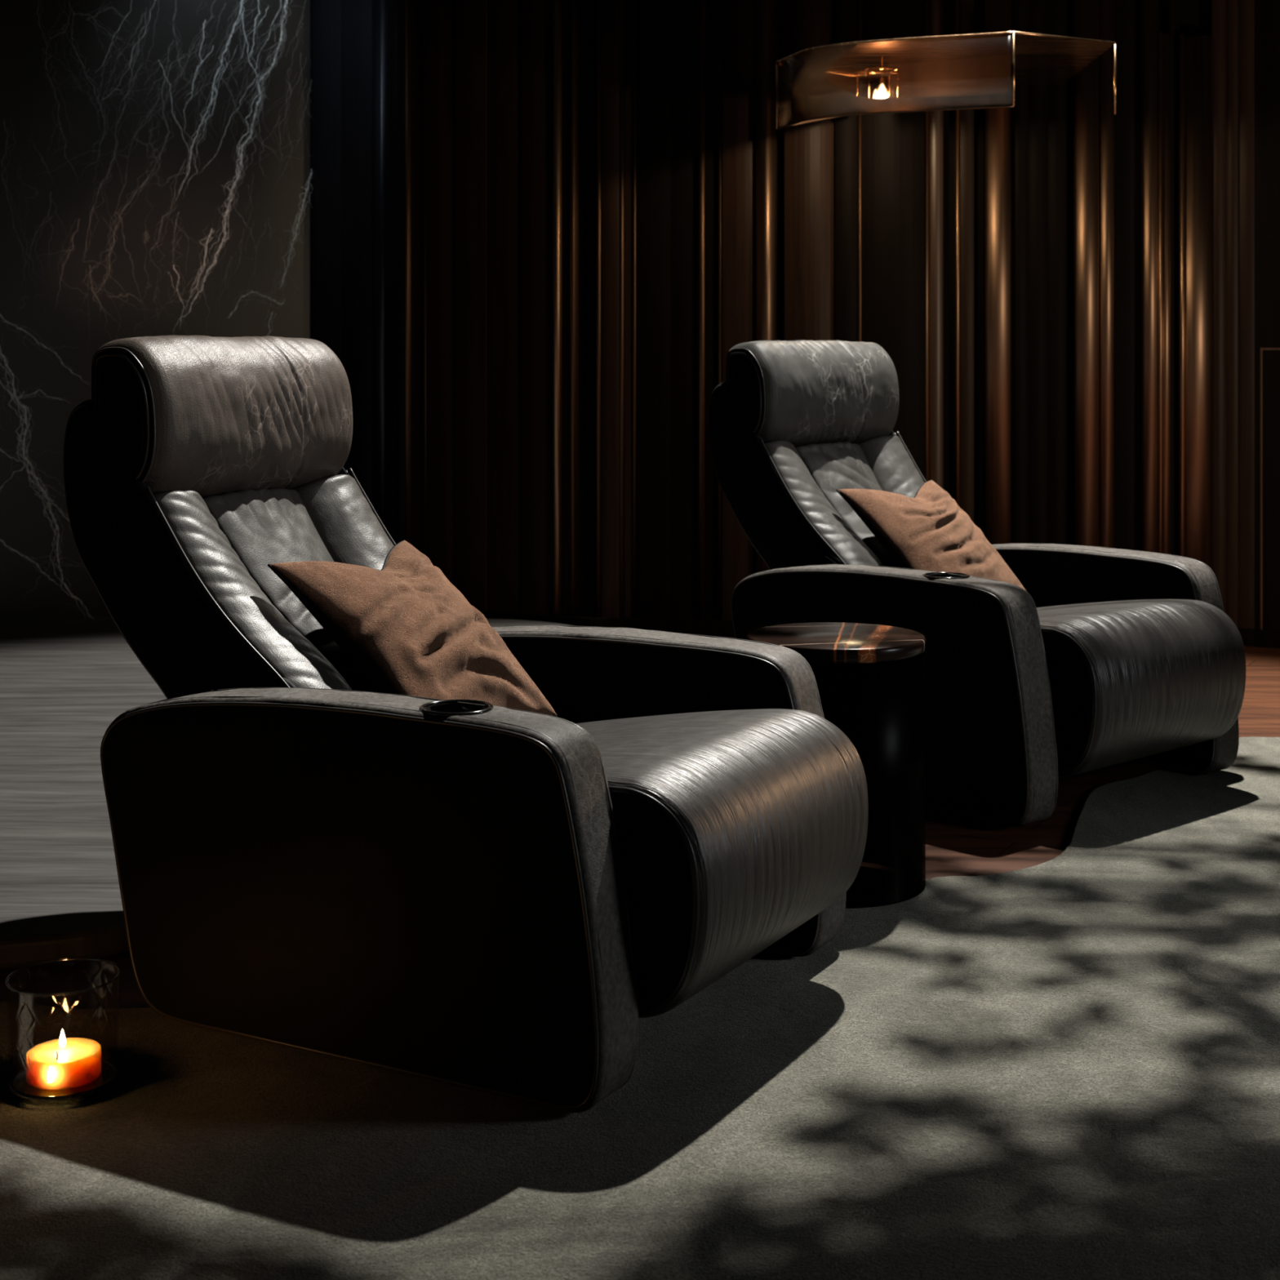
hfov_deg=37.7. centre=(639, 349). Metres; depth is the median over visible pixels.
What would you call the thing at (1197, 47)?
trim
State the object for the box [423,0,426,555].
trim
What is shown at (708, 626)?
baseboard
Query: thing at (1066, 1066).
rug
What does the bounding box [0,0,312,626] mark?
wall
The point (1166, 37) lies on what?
trim
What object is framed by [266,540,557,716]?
throw pillow
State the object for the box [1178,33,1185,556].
trim
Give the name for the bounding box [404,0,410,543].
trim
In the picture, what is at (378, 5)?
trim
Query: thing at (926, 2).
trim
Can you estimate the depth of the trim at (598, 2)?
8.00 m
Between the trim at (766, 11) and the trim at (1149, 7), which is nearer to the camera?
the trim at (1149, 7)
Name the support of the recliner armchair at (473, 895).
on the rug
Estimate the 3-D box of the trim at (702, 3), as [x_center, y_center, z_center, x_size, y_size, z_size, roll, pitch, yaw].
[0.265,-0.247,7.975,0.025,2.912,0.066,0,0,7]
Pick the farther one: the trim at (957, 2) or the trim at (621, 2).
the trim at (621, 2)
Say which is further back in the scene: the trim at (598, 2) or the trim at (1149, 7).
the trim at (598, 2)
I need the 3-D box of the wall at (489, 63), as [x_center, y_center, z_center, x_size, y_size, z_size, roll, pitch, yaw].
[1.237,-0.247,7.880,6.144,2.912,0.741,0,0,20]
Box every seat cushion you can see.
[575,708,868,1017]
[1035,599,1245,776]
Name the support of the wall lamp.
attached to the wall at (489, 63)
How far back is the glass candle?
3.01 m
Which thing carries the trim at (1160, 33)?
attached to the wall at (489, 63)
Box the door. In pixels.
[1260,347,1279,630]
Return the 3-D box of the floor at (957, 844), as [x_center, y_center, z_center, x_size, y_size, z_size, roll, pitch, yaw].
[0.000,1.209,4.500,18.000,0.001,15.000,0,0,0]
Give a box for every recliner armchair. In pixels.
[63,335,868,1112]
[708,340,1245,826]
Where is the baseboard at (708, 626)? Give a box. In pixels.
[479,610,1279,648]
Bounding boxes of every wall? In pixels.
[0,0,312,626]
[310,0,1279,631]
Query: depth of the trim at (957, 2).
7.88 m
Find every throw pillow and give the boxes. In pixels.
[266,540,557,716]
[835,480,1026,591]
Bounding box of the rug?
[0,736,1279,1279]
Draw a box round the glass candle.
[5,957,120,1106]
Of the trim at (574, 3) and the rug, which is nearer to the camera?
the rug
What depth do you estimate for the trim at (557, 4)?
8.04 m
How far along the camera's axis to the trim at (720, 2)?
7.94 m
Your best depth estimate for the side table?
4.05 m
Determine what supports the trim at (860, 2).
attached to the wall at (489, 63)
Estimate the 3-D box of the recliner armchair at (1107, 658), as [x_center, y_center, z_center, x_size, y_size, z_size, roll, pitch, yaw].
[0.923,0.582,5.419,0.991,1.225,1.454,0,0,-42]
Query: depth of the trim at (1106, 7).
7.78 m
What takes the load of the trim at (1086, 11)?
attached to the wall at (489, 63)
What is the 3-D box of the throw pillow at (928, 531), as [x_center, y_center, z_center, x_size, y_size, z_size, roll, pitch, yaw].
[0.865,0.575,5.511,0.443,0.348,0.391,0,0,-42]
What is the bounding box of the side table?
[746,622,926,908]
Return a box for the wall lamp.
[776,31,1115,129]
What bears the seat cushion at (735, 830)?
on the recliner armchair at (473, 895)
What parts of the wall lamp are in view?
corner post, plate, pane, plate, corner post, corner post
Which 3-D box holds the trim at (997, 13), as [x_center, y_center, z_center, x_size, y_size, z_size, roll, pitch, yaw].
[1.500,-0.247,7.856,0.104,2.912,0.080,0,0,6]
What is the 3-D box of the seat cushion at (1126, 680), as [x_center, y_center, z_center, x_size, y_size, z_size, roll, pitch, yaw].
[1.080,0.891,5.246,0.740,0.412,0.986,0,0,-42]
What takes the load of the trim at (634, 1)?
attached to the wall at (489, 63)
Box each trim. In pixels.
[373,0,384,524]
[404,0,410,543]
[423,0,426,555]
[552,0,562,616]
[570,0,577,616]
[596,0,600,617]
[619,0,624,617]
[633,0,636,617]
[698,0,706,619]
[718,0,722,619]
[755,0,777,573]
[857,0,862,342]
[924,0,929,482]
[954,0,959,506]
[984,0,1011,544]
[1074,0,1098,546]
[1098,0,1114,548]
[1142,0,1158,552]
[1158,31,1162,553]
[1162,34,1170,554]
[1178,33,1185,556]
[1185,35,1211,568]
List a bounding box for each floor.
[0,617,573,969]
[0,636,1279,1008]

